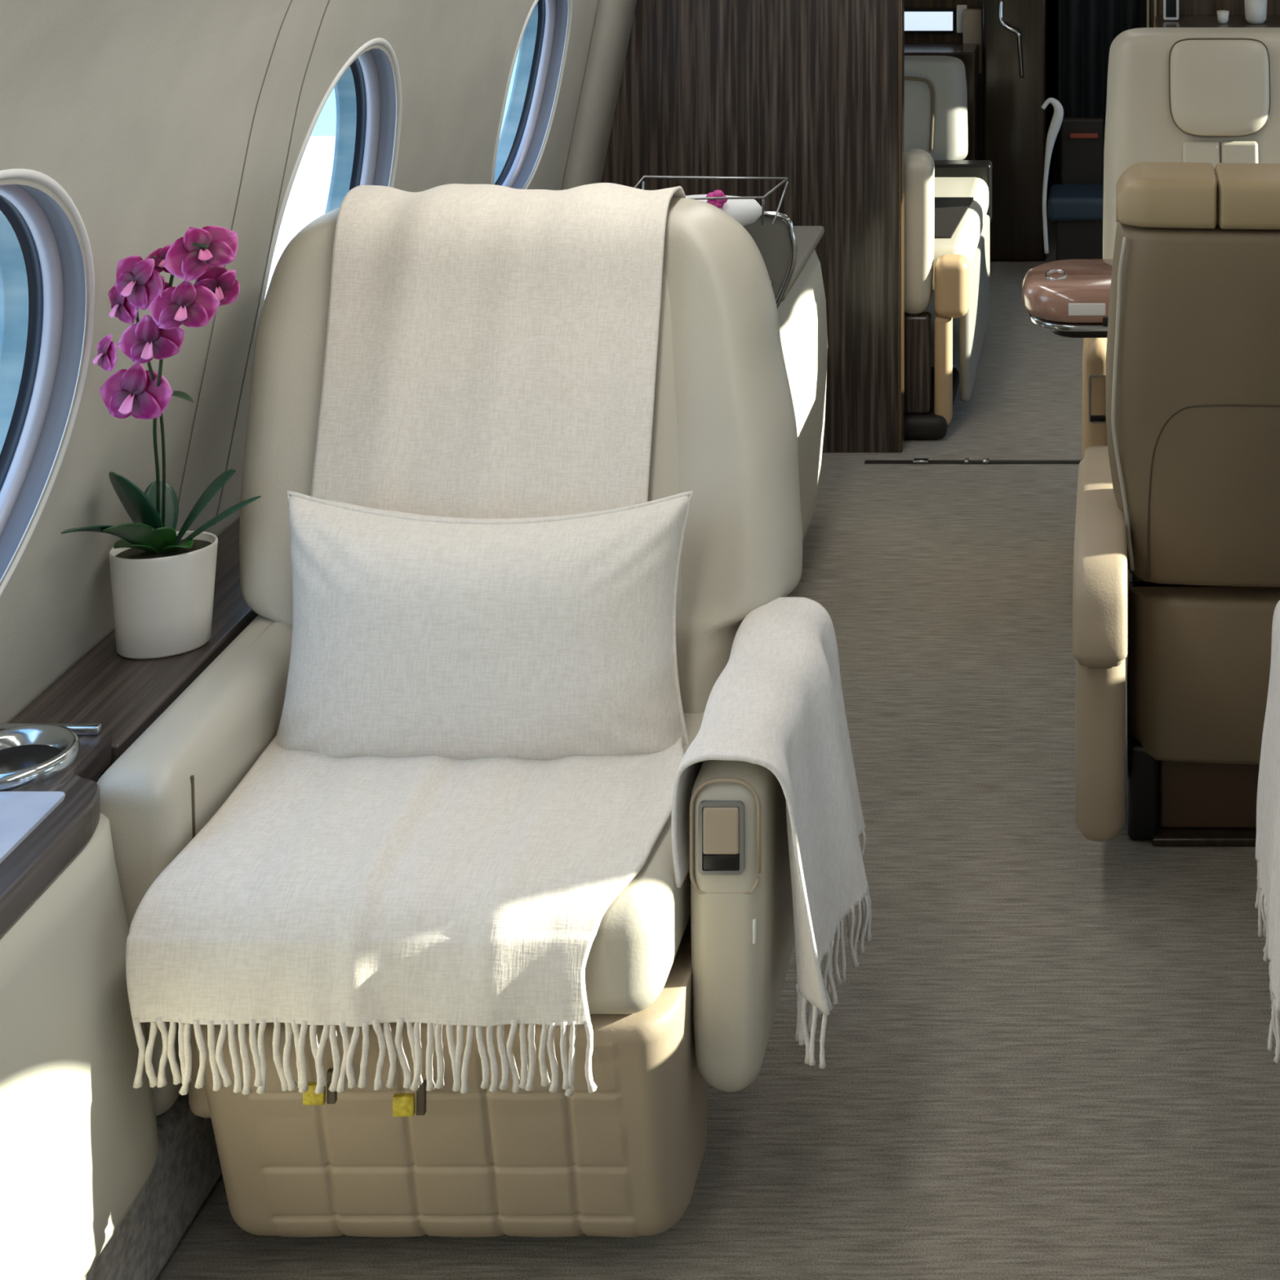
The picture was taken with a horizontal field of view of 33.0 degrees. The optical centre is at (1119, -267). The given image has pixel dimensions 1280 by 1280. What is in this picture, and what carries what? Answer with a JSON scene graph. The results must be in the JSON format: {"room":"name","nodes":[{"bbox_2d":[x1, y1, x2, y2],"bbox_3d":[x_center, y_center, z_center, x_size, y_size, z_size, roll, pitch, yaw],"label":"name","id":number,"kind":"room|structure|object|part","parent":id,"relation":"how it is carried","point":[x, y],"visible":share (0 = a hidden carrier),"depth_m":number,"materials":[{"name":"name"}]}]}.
{"room":"aircraft cabin","nodes":[
{"label":"aircraft cabin","id":0,"kind":"room"},
{"bbox_2d":[0,0,599,723],"bbox_3d":[-1.012,0.885,3.500,0.625,1.660,10.200,0,0,0],"label":"wall","id":1,"kind":"structure","parent":0,"point":[142,112],"depth_m":2.62,"materials":[{"name":"beige plastic"}]},
{"bbox_2d":[0,168,94,596],"bbox_3d":[-1.272,0.755,2.089,0.235,0.698,0.782,0,0,0],"label":"window","id":2,"kind":"structure","parent":1,"relation":"in","point":[43,291],"depth_m":2.40,"materials":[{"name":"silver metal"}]},
{"bbox_3d":[-1.309,0.755,2.089,0.161,0.698,0.782,0,0,0],"label":"shade rail","id":3,"kind":"part","parent":2,"relation":"part of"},
{"bbox_2d":[8,516,257,782],"bbox_3d":[-1.222,1.350,3.525,0.157,0.390,2.350,0,0,0],"label":"window ledge","id":4,"kind":"object","parent":1,"relation":"attached to","point":[125,695],"visible":0.08,"depth_m":2.52,"materials":[{"name":"brown wood"}]},
{"bbox_2d":[61,225,261,659],"bbox_3d":[-1.155,0.867,2.509,0.229,0.574,0.284,0,0,0],"label":"potted orchid","id":5,"kind":"object","parent":4,"relation":"on","point":[162,578],"visible":1,"depth_m":2.52,"materials":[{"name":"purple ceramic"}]},
{"bbox_3d":[-1.185,0.723,2.408,0.055,0.040,0.012,0,0,43],"label":"flower","id":6,"kind":"part","parent":5,"relation":"part of","materials":[{"name":"purple plant"}]},
{"bbox_3d":[-1.171,0.668,2.416,0.061,0.047,0.011,0,0,35],"label":"flower","id":7,"kind":"part","parent":5,"relation":"part of","materials":[{"name":"purple plant"}]},
{"bbox_3d":[-1.166,0.778,2.438,0.091,0.065,0.018,0,0,6],"label":"flower","id":8,"kind":"part","parent":5,"relation":"part of","materials":[{"name":"purple plant"}]},
{"bbox_3d":[-1.143,0.640,2.397,0.070,0.059,0.019,0,0,16],"label":"flower","id":9,"kind":"part","parent":5,"relation":"part of","materials":[{"name":"purple plant"}]},
{"bbox_3d":[-1.177,0.820,2.511,0.024,0.417,0.220,0,0,-19],"label":"stem","id":10,"kind":"part","parent":5,"relation":"part of","materials":[{"name":"green plant"}]},
{"bbox_3d":[-1.128,0.705,2.397,0.075,0.057,0.014,0,0,-5],"label":"flower","id":11,"kind":"part","parent":5,"relation":"part of","materials":[{"name":"purple plant"}]},
{"bbox_3d":[-1.129,0.622,2.438,0.049,0.031,0.021,0,0,0],"label":"flower","id":12,"kind":"part","parent":5,"relation":"part of","materials":[{"name":"purple plant"}]},
{"bbox_3d":[-1.209,1.090,2.605,0.122,0.128,0.093,0,0,0],"label":"pot","id":13,"kind":"part","parent":5,"relation":"part of","materials":[{"name":"white ceramic"}]},
{"bbox_3d":[-1.126,0.652,2.407,0.048,0.039,0.013,0,0,0],"label":"flower","id":14,"kind":"part","parent":5,"relation":"part of","materials":[{"name":"purple plant"}]},
{"bbox_3d":[-1.157,0.810,2.493,0.044,0.431,0.255,0,0,-37],"label":"stem","id":15,"kind":"part","parent":5,"relation":"part of","materials":[{"name":"green plant"}]},
{"bbox_3d":[-1.085,0.662,2.389,0.077,0.052,0.024,0,0,-17],"label":"flower","id":16,"kind":"part","parent":5,"relation":"part of","materials":[{"name":"purple plant"}]},
{"bbox_3d":[-1.074,0.607,2.408,0.080,0.056,0.040,0,0,-26],"label":"flower","id":17,"kind":"part","parent":5,"relation":"part of","materials":[{"name":"purple plant"}]},
{"bbox_3d":[-1.064,0.651,2.428,0.052,0.053,0.017,0,0,-37],"label":"flower","id":18,"kind":"part","parent":5,"relation":"part of","materials":[{"name":"purple plant"}]},
{"bbox_2d":[177,0,292,503],"bbox_3d":[-1.169,0.685,2.800,0.258,0.900,0.002,0,0,0],"label":"trim","id":19,"kind":"structure","parent":1,"relation":"attached to","point":[291,0],"depth_m":2.80,"materials":[{"name":"beige plastic"}]},
{"bbox_2d":[214,0,329,524],"bbox_3d":[-1.169,0.685,2.955,0.258,0.900,0.002,0,0,0],"label":"trim","id":20,"kind":"structure","parent":1,"relation":"attached to","point":[329,0],"depth_m":2.95,"materials":[{"name":"beige plastic"}]},
{"bbox_2d":[252,37,401,368],"bbox_3d":[-1.280,0.785,3.212,0.234,0.704,0.600,0,0,0],"label":"window","id":21,"kind":"structure","parent":1,"relation":"in","point":[366,95],"depth_m":3.42,"materials":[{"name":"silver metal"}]},
{"bbox_3d":[-1.317,0.785,3.212,0.161,0.704,0.600,0,0,0],"label":"shade rail","id":22,"kind":"part","parent":21,"relation":"part of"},
{"bbox_3d":[-1.245,0.785,3.212,0.145,0.600,0.496,0,0,0],"label":"frame","id":23,"kind":"part","parent":21,"relation":"part of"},
{"bbox_2d":[490,0,572,189],"bbox_3d":[-1.274,0.750,4.289,0.203,0.564,0.530,0,0,0],"label":"window","id":24,"kind":"structure","parent":1,"relation":"in","point":[541,43],"depth_m":4.48,"materials":[{"name":"silver metal"}]},
{"bbox_3d":[-1.310,0.750,4.289,0.131,0.564,0.530,0,0,0],"label":"shade rail","id":25,"kind":"part","parent":24,"relation":"part of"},
{"bbox_2d":[155,145,1279,1279],"bbox_3d":[-0.065,1.730,3.500,2.470,0.030,10.200,0,0,0],"label":"floor","id":26,"kind":"structure","parent":0,"point":[1047,1056],"depth_m":2.79,"materials":[{"name":"carpet"}]},
{"bbox_2d":[0,723,159,1279],"bbox_3d":[-1.165,1.329,0.873,0.270,0.428,2.945,0,0,0],"label":"base cabinet","id":27,"kind":"object","parent":26,"relation":"on","point":[79,1143],"visible":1,"depth_m":2.09,"materials":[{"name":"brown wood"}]},
{"bbox_2d":[0,791,65,863],"bbox_3d":[-1.201,1.131,0.949,0.158,0.005,2.498,0,0,0],"label":"tray","id":28,"kind":"object","parent":27,"relation":"on","point":[25,817],"depth_m":2.14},
{"bbox_3d":[-1.218,1.128,2.333,0.125,0.010,0.010,0,0,0],"label":"slide rail","id":29,"kind":"part","parent":27,"relation":"part of","materials":[{"name":"silver metal"}]},
{"bbox_2d":[82,1092,222,1279],"bbox_3d":[-1.163,1.632,1.200,0.205,0.164,5.400,0,0,0],"label":"plinth","id":30,"kind":"object","parent":26,"relation":"on","point":[186,1168],"visible":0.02,"depth_m":2.29,"materials":[{"name":"grey carpet"}]},
{"bbox_2d":[96,197,802,1237],"bbox_3d":[-0.791,1.192,2.580,0.798,1.043,0.840,0,0,0],"label":"armchair","id":31,"kind":"object","parent":26,"relation":"on","point":[684,984],"visible":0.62,"depth_m":2.27,"materials":[{"name":"beige leather"}]},
{"bbox_3d":[-1.083,1.336,2.518,0.097,0.398,0.545,0,0,0],"label":"armrest","id":32,"kind":"part","parent":31,"relation":"part of","materials":[{"name":"beige leather"}]},
{"bbox_2d":[125,182,685,1097],"bbox_3d":[-0.798,1.026,2.592,0.585,0.765,0.936,0,0,0],"label":"throw blanket","id":33,"kind":"object","parent":31,"relation":"on","point":[491,350],"visible":0.82,"depth_m":2.36,"materials":[{"name":"beige fabric"}]},
{"bbox_2d":[275,490,693,759],"bbox_3d":[-0.786,1.101,2.538,0.530,0.294,0.193,0,0,0],"label":"lumbar pillow","id":34,"kind":"object","parent":33,"relation":"on","point":[551,637],"visible":0.96,"depth_m":2.48,"materials":[{"name":"fabric"}]},
{"bbox_3d":[-0.805,0.993,2.777,0.773,0.645,0.446,0,0,0],"label":"backrest","id":35,"kind":"part","parent":31,"relation":"part of","materials":[{"name":"beige leather"}]},
{"bbox_2d":[585,711,704,1013],"bbox_3d":[-0.753,1.298,2.413,0.538,0.130,0.495,0,0,0],"label":"seat cushion","id":36,"kind":"object","parent":31,"relation":"on","point":[640,960],"depth_m":2.19,"materials":[{"name":"beige leather"}]},
{"bbox_3d":[-0.433,1.329,2.480,0.083,0.372,0.440,0,0,0],"label":"armrest","id":37,"kind":"part","parent":31,"relation":"part of","materials":[{"name":"beige leather"}]},
{"bbox_2d":[671,596,871,1068],"bbox_3d":[-0.397,1.299,2.458,0.191,0.369,0.422,0,0,0],"label":"throw blanket","id":38,"kind":"object","parent":31,"relation":"on","point":[776,704],"visible":0.94,"depth_m":2.42,"materials":[{"name":"white fabric"}]},
{"bbox_2d":[601,0,904,452],"bbox_3d":[-0.921,0.840,4.923,0.804,1.749,0.073,0,0,0],"label":"wall","id":39,"kind":"structure","parent":26,"relation":"on","point":[811,93],"depth_m":4.91,"materials":[{"name":"brown wood"}]},
{"bbox_2d":[561,0,636,190],"bbox_3d":[-1.050,0.640,4.812,0.508,1.050,0.185,0,0,0],"label":"trim","id":40,"kind":"structure","parent":39,"relation":"attached to","point":[610,40],"depth_m":4.80,"materials":[{"name":"beige plastic"}]},
{"bbox_2d":[777,226,827,541],"bbox_3d":[-0.881,1.376,4.200,0.517,0.618,0.560,0,0,0],"label":"credenza","id":41,"kind":"object","parent":26,"relation":"on","point":[802,311],"visible":0.23,"depth_m":4.18,"materials":[{"name":"grey plastic"}]},
{"bbox_2d":[634,175,788,226],"bbox_3d":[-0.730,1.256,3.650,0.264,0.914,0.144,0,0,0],"label":"wire basket","id":42,"kind":"object","parent":41,"relation":"on","point":[746,211],"visible":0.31,"depth_m":3.63,"materials":[{"name":"metal"}]},
{"bbox_2d":[706,190,728,208],"bbox_3d":[-0.704,0.815,3.600,0.039,0.032,0.022,0,0,0],"label":"flower","id":43,"kind":"object","parent":42,"relation":"on","point":[719,203],"visible":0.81,"depth_m":3.59,"materials":[{"name":"pink plant"}]},
{"bbox_3d":[-0.626,0.840,3.615,0.004,0.063,0.073,0,0,-11],"label":"wire leg","id":44,"kind":"part","parent":42,"relation":"part of","materials":[{"name":"metal"}]},
{"bbox_3d":[-0.608,0.840,3.685,0.004,0.063,0.074,0,0,12],"label":"wire leg","id":45,"kind":"part","parent":42,"relation":"part of","materials":[{"name":"metal"}]},
{"bbox_2d":[742,210,796,309],"bbox_3d":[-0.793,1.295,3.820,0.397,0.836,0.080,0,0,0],"label":"tray","id":46,"kind":"object","parent":41,"relation":"on","point":[776,243],"visible":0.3,"depth_m":3.80,"materials":[{"name":"grey metal"}]},
{"bbox_2d":[904,8,982,159],"bbox_3d":[-0.775,1.309,6.664,0.650,0.808,0.228,0,0,0],"label":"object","id":47,"kind":"object","parent":26,"relation":"on","point":[970,51],"visible":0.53,"depth_m":6.61,"materials":[{"name":"black wood"}]},
{"bbox_3d":[-0.482,1.010,6.759,0.065,0.210,0.038,0,0,0],"label":"khaki panel","id":48,"kind":"part","parent":47,"relation":"part of","materials":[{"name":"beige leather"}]},
{"bbox_2d":[904,55,991,439],"bbox_3d":[-0.741,1.338,5.577,0.746,0.750,1.209,0,0,0],"label":"armchair","id":49,"kind":"object","parent":26,"relation":"on","point":[948,197],"visible":0.45,"depth_m":5.12,"materials":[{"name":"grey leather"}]},
{"bbox_3d":[-0.511,1.535,5.025,0.098,0.240,0.050,0,0,0],"label":"panel","id":50,"kind":"part","parent":49,"relation":"part of","materials":[{"name":"brown wood"}]},
{"bbox_3d":[-0.501,1.219,5.025,0.093,0.392,0.100,0,0,0],"label":"armrest","id":51,"kind":"part","parent":49,"relation":"part of","materials":[{"name":"beige leather"}]},
{"bbox_3d":[-0.780,1.109,6.081,0.670,0.292,0.195,0,0,0],"label":"backrest","id":52,"kind":"part","parent":49,"relation":"part of","materials":[{"name":"grey leather"}]},
{"bbox_3d":[-0.431,1.550,5.030,0.042,0.270,0.060,0,0,0],"label":"panel","id":53,"kind":"part","parent":49,"relation":"part of","materials":[{"name":"beige leather"}]},
{"bbox_3d":[-0.480,1.269,5.400,0.160,0.006,0.440,0,0,0],"label":"dark seat panel","id":54,"kind":"part","parent":49,"relation":"part of","materials":[{"name":"grey leather"}]},
{"bbox_2d":[932,177,988,291],"bbox_3d":[-0.738,1.327,5.505,0.725,0.115,0.850,0,0,0],"label":"seat cushion","id":55,"kind":"object","parent":49,"relation":"on","point":[961,203],"depth_m":5.47,"materials":[{"name":"beige leather"}]},
{"bbox_3d":[-0.386,1.520,5.510,0.028,0.290,0.780,0,0,0],"label":"panel","id":56,"kind":"part","parent":49,"relation":"part of","materials":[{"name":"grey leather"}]},
{"bbox_2d":[864,458,1082,463],"bbox_3d":[0.250,1.710,4.840,1.700,0.009,0.020,0,0,0],"label":"trim","id":57,"kind":"structure","parent":26,"relation":"attached to","point":[915,460],"depth_m":4.83,"materials":[{"name":"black metal"}]},
{"bbox_2d":[982,0,1047,260],"bbox_3d":[-0.343,0.814,6.744,0.205,1.798,0.193,0,0,0],"label":"partition wall","id":58,"kind":"structure","parent":26,"relation":"on","point":[1015,32],"depth_m":6.68,"materials":[{"name":"black wood"}]},
{"bbox_3d":[-0.352,0.990,6.663,0.082,0.252,0.032,0,0,0],"label":"grab handle","id":59,"kind":"part","parent":58,"relation":"part of","materials":[{"name":"silver metal"}]},
{"bbox_2d":[1022,258,1112,337],"bbox_3d":[0.200,1.342,3.708,0.750,0.742,0.244,0,0,0],"label":"pedestal table","id":60,"kind":"object","parent":26,"relation":"on","point":[1069,298],"visible":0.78,"depth_m":3.62,"materials":[{"name":"brown wood"}]},
{"bbox_2d":[1041,97,1104,260],"bbox_3d":[-0.138,1.423,6.510,0.215,0.581,0.260,0,0,0],"label":"seat","id":61,"kind":"object","parent":26,"relation":"on","point":[1075,204],"visible":0.78,"depth_m":6.42,"materials":[{"name":"blue fabric"}]},
{"bbox_3d":[-0.210,1.374,6.400,0.070,0.483,0.034,0,0,0],"label":"white frame","id":62,"kind":"part","parent":61,"relation":"part of","materials":[{"name":"plastic"}]},
{"bbox_3d":[-0.128,1.478,6.490,0.195,0.075,0.220,0,0,0],"label":"seat","id":63,"kind":"part","parent":61,"relation":"part of","materials":[{"name":"blue fabric"}]},
{"bbox_3d":[-0.120,1.350,6.620,0.140,0.230,0.040,0,0,0],"label":"backrest","id":64,"kind":"part","parent":61,"relation":"part of","materials":[{"name":"black leather"}]},
{"bbox_2d":[1072,161,1279,846],"bbox_3d":[0.300,1.190,3.297,0.738,1.049,0.646,0,0,0],"label":"armchair","id":65,"kind":"object","parent":26,"relation":"on","point":[1183,494],"visible":0.99,"depth_m":3.12,"materials":[{"name":"beige leather"}]},
{"bbox_3d":[-0.029,1.433,3.260,0.074,0.395,0.500,0,0,0],"label":"armrest","id":66,"kind":"part","parent":65,"relation":"part of","materials":[{"name":"beige leather"}]},
{"bbox_2d":[1132,573,1141,581],"bbox_3d":[0.300,1.340,3.430,0.560,0.150,0.380,0,0,0],"label":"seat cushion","id":67,"kind":"object","parent":65,"relation":"on","point":[1135,578],"depth_m":3.26,"materials":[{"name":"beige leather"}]},
{"bbox_2d":[1115,161,1217,228],"bbox_3d":[0.070,0.703,3.140,0.152,0.076,0.165,0,0,0],"label":"cushion","id":68,"kind":"object","parent":65,"relation":"on","point":[1149,194],"depth_m":3.07,"materials":[{"name":"leather"}]},
{"bbox_2d":[1214,163,1279,229],"bbox_3d":[0.300,0.703,3.132,0.307,0.076,0.161,0,0,0],"label":"cushion","id":69,"kind":"object","parent":65,"relation":"on","point":[1247,195],"depth_m":3.06,"materials":[{"name":"leather"}]},
{"bbox_2d":[1082,27,1279,459],"bbox_3d":[0.214,1.183,4.249,0.572,1.060,0.704,0,0,0],"label":"armchair","id":70,"kind":"object","parent":26,"relation":"on","point":[1211,95],"visible":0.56,"depth_m":4.41,"materials":[{"name":"beige leather"}]},
{"bbox_3d":[-0.042,1.415,4.160,0.060,0.520,0.520,0,0,0],"label":"armrest","id":71,"kind":"part","parent":70,"relation":"part of","materials":[{"name":"beige leather"}]},
{"bbox_3d":[0.214,0.984,4.431,0.504,0.662,0.340,0,0,0],"label":"backrest","id":72,"kind":"part","parent":70,"relation":"part of","materials":[{"name":"beige leather"}]},
{"bbox_3d":[0.173,0.983,4.362,0.078,0.225,0.083,0,0,0],"label":"lumbar panel","id":73,"kind":"part","parent":70,"relation":"part of","materials":[{"name":"beige leather"}]},
{"bbox_3d":[0.255,0.983,4.362,0.078,0.225,0.083,0,0,0],"label":"lumbar panel","id":74,"kind":"part","parent":70,"relation":"part of","materials":[{"name":"beige leather"}]},
{"bbox_2d":[1155,16,1279,27],"bbox_3d":[0.608,1.321,6.607,0.985,0.784,0.335,0,0,0],"label":"sideboard","id":75,"kind":"object","parent":26,"relation":"on","point":[1183,21],"visible":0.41,"depth_m":6.60,"materials":[{"name":"black wood"}]},
{"bbox_2d":[1163,0,1178,19],"bbox_3d":[0.165,0.830,6.655,0.050,0.190,0.010,0,0,0],"label":"picture frame","id":76,"kind":"object","parent":75,"relation":"on","point":[1171,7],"visible":1,"depth_m":6.65,"materials":[{"name":"silver metal"}]},
{"bbox_3d":[0.165,0.830,6.656,0.038,0.178,0.008,0,0,0],"label":"panel","id":77,"kind":"part","parent":76,"relation":"part of","materials":[{"name":"black glass"}]},
{"bbox_2d":[1217,10,1229,23],"bbox_3d":[0.330,0.909,6.600,0.040,0.038,0.040,0,0,0],"label":"cup","id":78,"kind":"object","parent":75,"relation":"on","point":[1222,15],"visible":1,"depth_m":6.59,"materials":[{"name":"white ceramic"}]},
{"bbox_2d":[1244,0,1266,23],"bbox_3d":[0.435,0.886,6.600,0.074,0.083,0.074,0,0,0],"label":"cup","id":79,"kind":"object","parent":75,"relation":"on","point":[1255,11],"visible":1,"depth_m":6.57,"materials":[{"name":"white ceramic"}]},
{"bbox_3d":[0.604,1.192,2.392,0.798,1.043,0.840,0,0,6],"label":"armchair","id":80,"kind":"object","parent":26,"relation":"on","visible":0},
{"bbox_2d":[1254,600,1279,1063],"bbox_3d":[0.247,1.317,2.505,0.154,0.404,0.352,0,0,0],"label":"throw blanket","id":81,"kind":"object","parent":80,"relation":"on","point":[1268,803],"visible":1,"depth_m":2.54,"materials":[{"name":"white fabric"}]},
{"bbox_2d":[1057,0,1057,145],"bbox_3d":[-0.065,0.765,8.595,2.520,1.900,0.030,0,0,0],"label":"wall","id":82,"kind":"structure","parent":0,"point":[1057,0],"depth_m":8.58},
{"bbox_2d":[904,0,1279,159],"bbox_3d":[-0.050,0.904,6.810,2.460,1.618,0.060,0,0,0],"label":"wall","id":83,"kind":"structure","parent":0,"point":[971,4],"depth_m":6.78,"materials":[{"name":"brown wood"}]},
{"bbox_2d":[904,8,955,33],"bbox_3d":[-0.642,0.945,6.770,0.200,0.084,0.018,0,0,0],"label":"wall screen","id":84,"kind":"object","parent":83,"relation":"attached to","point":[917,20],"visible":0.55,"depth_m":6.76,"materials":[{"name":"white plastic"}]},
{"bbox_2d":[956,4,967,33],"bbox_3d":[-0.520,0.939,6.772,0.034,0.092,0.014,0,0,0],"label":"switch plate","id":85,"kind":"object","parent":83,"relation":"attached to","point":[960,8],"visible":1,"depth_m":6.76,"materials":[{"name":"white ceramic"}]},
{"bbox_2d":[1047,0,1057,202],"bbox_3d":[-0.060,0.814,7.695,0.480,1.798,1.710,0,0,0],"label":"doorway","id":86,"kind":"structure","parent":83,"relation":"in","point":[1051,4],"depth_m":7.86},
{"bbox_2d":[1057,0,1150,165],"bbox_3d":[-0.053,0.690,6.764,0.304,1.450,0.050,0,0,-9],"label":"curtain","id":87,"kind":"object","parent":83,"relation":"hanging from","point":[1087,29],"visible":0.41,"depth_m":6.75,"materials":[{"name":"black fabric"}]},
{"bbox_2d":[1146,0,1149,27],"bbox_3d":[0.092,0.615,6.772,0.008,0.800,0.015,0,0,0],"label":"trim","id":88,"kind":"structure","parent":83,"relation":"attached to","point":[1148,1],"depth_m":6.76,"materials":[{"name":"beige"}]},
{"bbox_2d":[1154,0,1156,27],"bbox_3d":[0.116,0.615,6.772,0.008,0.800,0.015,0,0,0],"label":"trim","id":89,"kind":"structure","parent":83,"relation":"attached to","point":[1155,1],"depth_m":6.76,"materials":[{"name":"brown wood"}]},
{"label":"outside","id":90,"kind":"structure","parent":0,"visible":0},
{"bbox_2d":[264,136,500,298],"bbox_3d":[0.000,3.765,-5.500,80.000,0.100,49.000,0,0,0],"label":"apron","id":91,"kind":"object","parent":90,"point":[307,201],"depth_m":16.68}
]}

